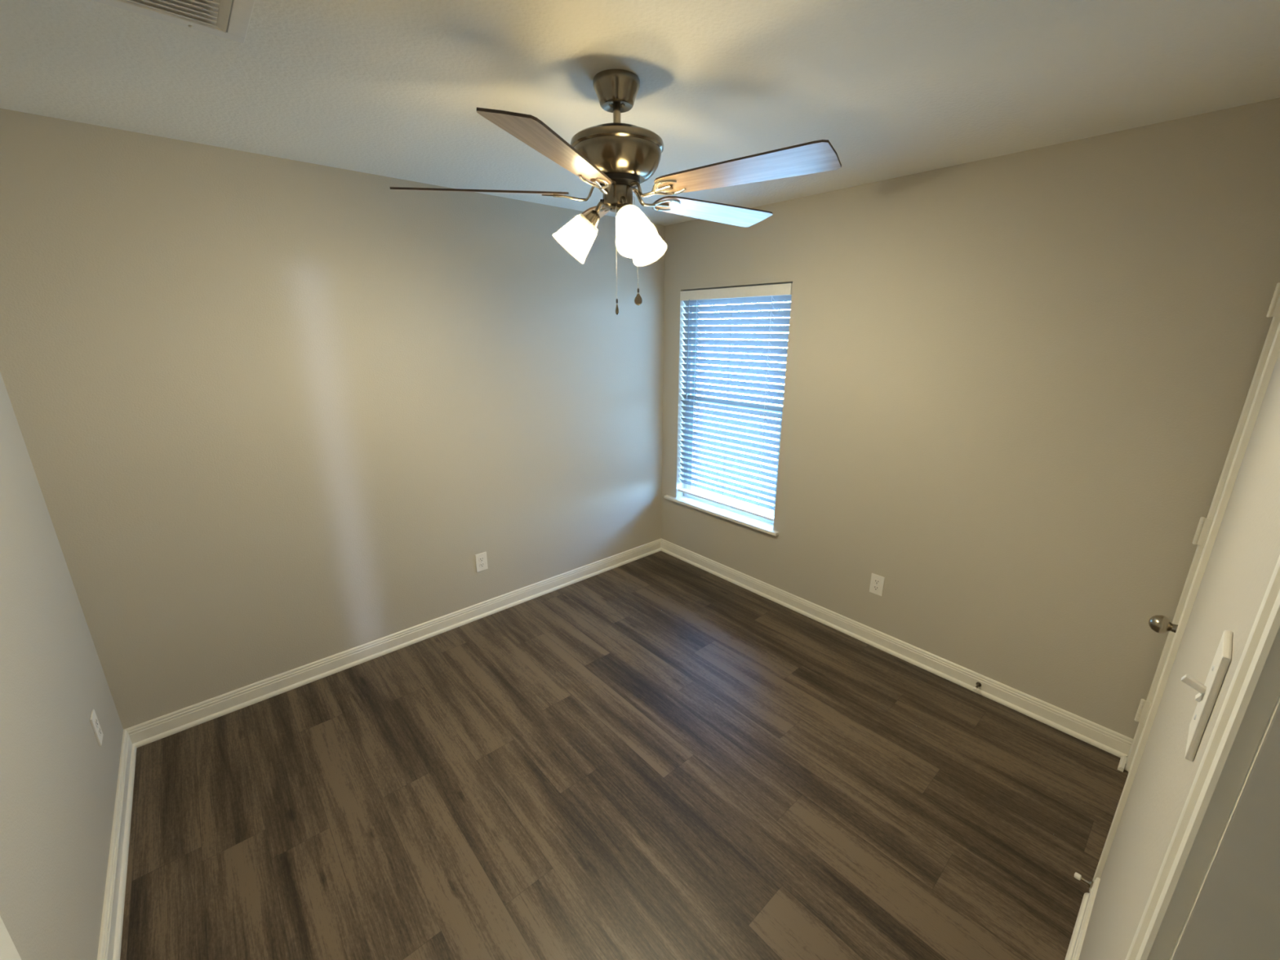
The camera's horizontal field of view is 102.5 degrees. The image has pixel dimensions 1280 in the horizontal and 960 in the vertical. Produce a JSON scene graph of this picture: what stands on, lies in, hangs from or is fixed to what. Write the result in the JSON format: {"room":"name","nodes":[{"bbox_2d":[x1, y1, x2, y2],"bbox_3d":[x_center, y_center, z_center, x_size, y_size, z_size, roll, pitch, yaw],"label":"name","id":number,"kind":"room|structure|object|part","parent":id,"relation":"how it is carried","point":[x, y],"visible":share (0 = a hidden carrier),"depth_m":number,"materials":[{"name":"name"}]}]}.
{"room":"empty bedroom","nodes":[
{"label":"empty bedroom","id":0,"kind":"room"},
{"bbox_2d":[0,371,123,959],"bbox_3d":[-1.275,0.374,0.787,0.120,2.540,3.012,-14,21,-39],"label":"wall","id":1,"kind":"structure","parent":0,"point":[58,786],"depth_m":1.48,"materials":[{"name":"beige paint"}]},
{"bbox_2d":[89,709,102,746],"bbox_3d":[-1.965,0.896,1.859,0.009,0.116,0.072,-14,21,-39],"label":"wall outlet","id":2,"kind":"object","parent":1,"relation":"attached to","point":[94,721],"visible":1,"depth_m":1.85,"materials":[{"name":"white plastic"}]},
{"bbox_2d":[94,718,97,727],"bbox_3d":[-1.963,0.876,1.856,0.002,0.028,0.034,-14,21,-39],"label":"receptacle","id":3,"kind":"object","parent":2,"relation":"attached to","point":[95,719],"depth_m":1.85,"materials":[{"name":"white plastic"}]},
{"bbox_2d":[97,727,101,736],"bbox_3d":[-1.963,0.914,1.867,0.002,0.028,0.034,-14,21,-39],"label":"receptacle","id":4,"kind":"object","parent":2,"relation":"attached to","point":[99,728],"depth_m":1.86,"materials":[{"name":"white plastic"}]},
{"bbox_2d":[97,729,136,959],"bbox_3d":[-1.261,1.424,1.191,0.023,0.096,2.892,-14,21,-39],"label":"baseboard","id":5,"kind":"structure","parent":1,"relation":"attached to","point":[112,921],"depth_m":1.71,"materials":[{"name":"paint"}]},
{"bbox_2d":[0,108,665,729],"bbox_3d":[-1.065,-0.266,2.965,3.433,2.540,0.120,-14,21,-39],"label":"wall","id":6,"kind":"structure","parent":0,"point":[274,415],"depth_m":2.38,"materials":[{"name":"beige paint"}]},
{"bbox_2d":[124,538,661,747],"bbox_3d":[-1.017,0.826,3.229,3.193,0.096,0.023,-14,21,-39],"label":"baseboard","id":7,"kind":"structure","parent":6,"relation":"attached to","point":[142,734],"depth_m":2.78,"materials":[{"name":"paint"}]},
{"bbox_2d":[475,551,488,572],"bbox_3d":[-0.980,0.507,3.180,0.072,0.116,0.009,-14,21,-39],"label":"wall outlet","id":8,"kind":"object","parent":6,"relation":"attached to","point":[481,558],"visible":1,"depth_m":3.18,"materials":[{"name":"white plastic"}]},
{"bbox_2d":[479,562,484,567],"bbox_3d":[-0.978,0.526,3.183,0.034,0.028,0.002,-14,21,-39],"label":"receptacle","id":9,"kind":"object","parent":8,"relation":"attached to","point":[481,564],"depth_m":3.18,"materials":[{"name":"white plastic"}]},
{"bbox_2d":[120,551,1128,959],"bbox_3d":[0.279,1.353,1.604,3.500,0.001,4.300,-14,21,-39],"label":"floor","id":10,"kind":"structure","parent":0,"point":[656,756],"depth_m":1.98,"materials":[{"name":"plastic"}]},
{"bbox_2d":[0,0,1279,226],"bbox_3d":[-0.070,-1.214,1.507,3.433,0.100,3.132,-14,21,-39],"label":"ceiling","id":11,"kind":"structure","parent":0,"point":[389,88],"depth_m":1.45,"materials":[{"name":"white paint"}]},
{"bbox_2d":[92,0,255,43],"bbox_3d":[-0.976,-1.018,1.038,0.316,0.012,0.386,-14,21,-39],"label":"ceiling vent","id":12,"kind":"object","parent":11,"relation":"in","point":[230,20],"visible":1,"depth_m":1.16,"materials":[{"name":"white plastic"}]},
{"bbox_2d":[389,68,841,314],"bbox_3d":[-0.036,-0.850,1.587,1.231,0.642,1.266,-14,21,-39],"label":"ceiling fan","id":13,"kind":"object","parent":11,"relation":"hanging from","point":[616,157],"visible":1,"depth_m":1.45,"materials":[{"name":"metal"}]},
{"bbox_3d":[-0.464,-0.857,1.524,0.502,0.006,0.133,-2,28,-6],"label":"blade","id":14,"kind":"part","parent":13,"relation":"part of","materials":[{"name":"wood"}]},
{"bbox_3d":[-0.186,-0.762,1.201,0.133,0.006,0.502,17,20,13],"label":"blade","id":15,"kind":"part","parent":13,"relation":"part of","materials":[{"name":"brown wood"}]},
{"bbox_3d":[-0.192,-0.769,1.616,0.124,0.108,0.124,28,24,-42],"label":"lamp shade","id":16,"kind":"part","parent":13,"relation":"part of","materials":[{"name":"white glass"}]},
{"bbox_3d":[-0.203,-0.976,1.927,0.133,0.006,0.502,-18,21,-15],"label":"blade","id":17,"kind":"part","parent":13,"relation":"part of","materials":[{"name":"brown wood"}]},
{"bbox_3d":[-0.123,-0.841,1.584,0.040,0.039,0.015,2,17,8],"label":"lamp arm","id":18,"kind":"part","parent":13,"relation":"part of","materials":[{"name":"metal"}]},
{"bbox_3d":[-0.072,-0.699,1.581,0.003,0.268,0.015,2,16,6],"label":"pull chain","id":19,"kind":"part","parent":13,"relation":"part of","materials":[{"name":"metal"}]},
{"bbox_3d":[-0.048,-0.824,1.526,0.015,0.039,0.040,-6,17,-20],"label":"lamp arm","id":20,"kind":"part","parent":13,"relation":"part of","materials":[{"name":"metal"}]},
{"bbox_3d":[-0.023,-0.733,1.487,0.060,0.077,0.060,-15,-24,-2],"label":"bulb","id":21,"kind":"part","parent":13,"relation":"part of","materials":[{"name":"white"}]},
{"bbox_3d":[-0.015,-0.737,1.593,0.022,0.267,0.004,1,16,5],"label":"pull chain","id":22,"kind":"part","parent":13,"relation":"part of","materials":[{"name":"metal"}]},
{"bbox_3d":[-0.022,-0.730,1.485,0.124,0.108,0.124,-15,-24,-2],"label":"lamp shade","id":23,"kind":"part","parent":13,"relation":"part of","materials":[{"name":"white glass"}]},
{"bbox_3d":[0.011,-0.791,1.692,0.124,0.108,0.124,2,58,32],"label":"lamp shade","id":24,"kind":"part","parent":13,"relation":"part of","materials":[{"name":"white glass"}]},
{"bbox_3d":[0.254,-0.936,1.793,0.502,0.006,0.133,-12,8,-35],"label":"blade","id":25,"kind":"part","parent":13,"relation":"part of","materials":[{"name":"brown wood"}]},
{"bbox_3d":[0.256,-0.804,1.343,0.502,0.006,0.133,11,8,34],"label":"blade","id":26,"kind":"part","parent":13,"relation":"part of","materials":[{"name":"brown wood"}]},
{"bbox_2d":[661,97,1279,738],"bbox_3d":[1.221,-0.244,2.891,0.140,2.540,3.012,-14,21,-39],"label":"wall","id":27,"kind":"structure","parent":0,"point":[1017,385],"depth_m":2.27,"materials":[{"name":"beige paint"}]},
{"bbox_2d":[663,305,782,536],"bbox_3d":[0.596,-0.503,3.528,0.172,1.545,1.040,-14,21,-39],"label":"window","id":28,"kind":"structure","parent":27,"relation":"in","point":[757,522],"depth_m":3.73,"materials":[{"name":"plastic"}]},
{"bbox_3d":[0.671,-0.865,3.449,0.020,0.747,0.832,-14,21,-39],"label":"sash","id":29,"kind":"part","parent":28,"relation":"part of","materials":[{"name":"plastic"}]},
{"bbox_3d":[0.578,0.232,3.727,0.124,0.021,1.040,-14,21,-39],"label":"sill","id":30,"kind":"part","parent":28,"relation":"part of","materials":[{"name":"paint"}]},
{"bbox_3d":[0.654,-0.166,3.638,0.022,0.784,0.832,-14,21,-39],"label":"sash","id":31,"kind":"part","parent":28,"relation":"part of","materials":[{"name":"plastic"}]},
{"bbox_2d":[678,282,792,520],"bbox_3d":[0.592,-0.527,3.476,0.080,1.463,0.885,-14,21,-39],"label":"window blind","id":32,"kind":"object","parent":28,"relation":"attached to","point":[777,292],"visible":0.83,"depth_m":3.42,"materials":[{"name":"white plastic"}]},
{"bbox_3d":[0.405,-0.574,3.706,0.047,1.395,0.002,-14,21,-39],"label":"ladder cord","id":33,"kind":"part","parent":32,"relation":"part of","materials":[{"name":"fabric"}]},
{"bbox_3d":[0.602,0.166,3.689,0.052,0.015,0.875,-14,21,-39],"label":"rail","id":34,"kind":"part","parent":32,"relation":"part of","materials":[{"name":"white plastic"}]},
{"bbox_3d":[0.588,-0.505,3.470,0.002,1.395,0.004,-14,21,-39],"label":"lift cord","id":35,"kind":"part","parent":32,"relation":"part of","materials":[{"name":"fabric"}]},
{"bbox_3d":[0.604,-1.206,3.288,0.048,0.053,0.867,-14,21,-39],"label":"head rail","id":36,"kind":"part","parent":32,"relation":"part of","materials":[{"name":"plastic"}]},
{"bbox_3d":[0.804,-0.446,3.270,0.047,1.395,0.002,-14,21,-39],"label":"ladder cord","id":37,"kind":"part","parent":32,"relation":"part of","materials":[{"name":"fabric"}]},
{"bbox_2d":[869,573,884,595],"bbox_3d":[1.331,0.589,2.888,0.009,0.116,0.072,-14,21,-39],"label":"wall outlet","id":38,"kind":"object","parent":27,"relation":"attached to","point":[877,583],"visible":1,"depth_m":2.88,"materials":[{"name":"white plastic"}]},
{"bbox_2d":[873,585,879,591],"bbox_3d":[1.329,0.608,2.892,0.002,0.028,0.034,-14,21,-39],"label":"receptacle","id":39,"kind":"object","parent":38,"relation":"attached to","point":[876,588],"depth_m":2.89,"materials":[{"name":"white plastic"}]},
{"bbox_2d":[874,578,879,584],"bbox_3d":[1.329,0.570,2.881,0.002,0.028,0.034,-14,21,-39],"label":"receptacle","id":40,"kind":"object","parent":38,"relation":"attached to","point":[877,581],"depth_m":2.88,"materials":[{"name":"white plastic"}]},
{"bbox_2d":[661,538,1133,757],"bbox_3d":[1.120,0.835,3.199,0.023,0.096,2.892,-14,21,-39],"label":"baseboard","id":41,"kind":"structure","parent":27,"relation":"attached to","point":[1118,744],"depth_m":2.73,"materials":[{"name":"paint"}]},
{"bbox_2d":[973,681,981,691],"bbox_3d":[1.671,1.028,2.550,0.065,0.023,0.023,-14,21,-39],"label":"door stop","id":42,"kind":"object","parent":27,"relation":"attached to","point":[978,684],"visible":1,"depth_m":2.55,"materials":[{"name":"rubber"}]},
{"bbox_3d":[1.676,1.026,2.555,0.050,0.023,0.023,-14,21,-39],"label":"rod","id":43,"kind":"part","parent":42,"relation":"part of","materials":[{"name":"brown metal"}]},
{"bbox_2d":[1078,351,1279,959],"bbox_3d":[0.923,0.372,0.794,3.193,2.540,0.120,-14,21,-39],"label":"wall","id":44,"kind":"structure","parent":0,"point":[1245,553],"depth_m":0.77,"materials":[{"name":"beige paint"}]},
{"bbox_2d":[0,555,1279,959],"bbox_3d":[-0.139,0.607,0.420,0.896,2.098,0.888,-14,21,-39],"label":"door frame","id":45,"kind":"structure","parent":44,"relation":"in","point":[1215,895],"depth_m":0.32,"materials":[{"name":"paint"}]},
{"bbox_3d":[0.069,0.674,0.193,0.896,2.098,0.014,-14,21,-39],"label":"casing","id":46,"kind":"part","parent":45,"relation":"part of","materials":[{"name":"paint"}]},
{"bbox_2d":[1064,877,1100,959],"bbox_3d":[0.924,1.421,1.202,1.365,0.096,0.023,-14,21,-39],"label":"baseboard","id":47,"kind":"structure","parent":44,"relation":"attached to","point":[1078,934],"depth_m":1.52,"materials":[{"name":"paint"}]},
{"bbox_2d":[1074,871,1093,888],"bbox_3d":[1.408,1.270,1.632,0.023,0.023,0.045,-14,21,-39],"label":"door stop","id":48,"kind":"object","parent":44,"relation":"attached to","point":[1077,876],"visible":1,"depth_m":1.63,"materials":[{"name":"metal"}]},
{"bbox_3d":[1.413,1.271,1.627,0.023,0.023,0.030,-14,21,-39],"label":"rod","id":49,"kind":"part","parent":48,"relation":"part of","materials":[{"name":"metal"}]},
{"bbox_2d":[1117,755,1127,772],"bbox_3d":[2.016,1.184,2.148,0.090,0.018,0.018,-14,21,-39],"label":"trim","id":50,"kind":"structure","parent":44,"relation":"attached to","point":[1122,764],"depth_m":2.14,"materials":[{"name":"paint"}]},
{"bbox_2d":[1088,282,1279,891],"bbox_3d":[1.778,0.263,1.593,0.793,2.099,0.190,-14,21,-39],"label":"door","id":51,"kind":"structure","parent":44,"relation":"in","point":[1206,531],"depth_m":1.55,"materials":[{"name":"paint"}]},
{"bbox_3d":[1.539,0.426,1.505,0.064,0.064,0.072,-14,21,-39],"label":"knob","id":52,"kind":"part","parent":51,"relation":"part of","materials":[{"name":"metal"}]},
{"bbox_2d":[1181,630,1232,761],"bbox_3d":[0.589,0.223,0.544,0.072,0.124,0.026,-14,21,-39],"label":"light switch","id":53,"kind":"object","parent":44,"relation":"attached to","point":[1207,695],"visible":1,"depth_m":0.52,"materials":[{"name":"white plastic"}]}
]}

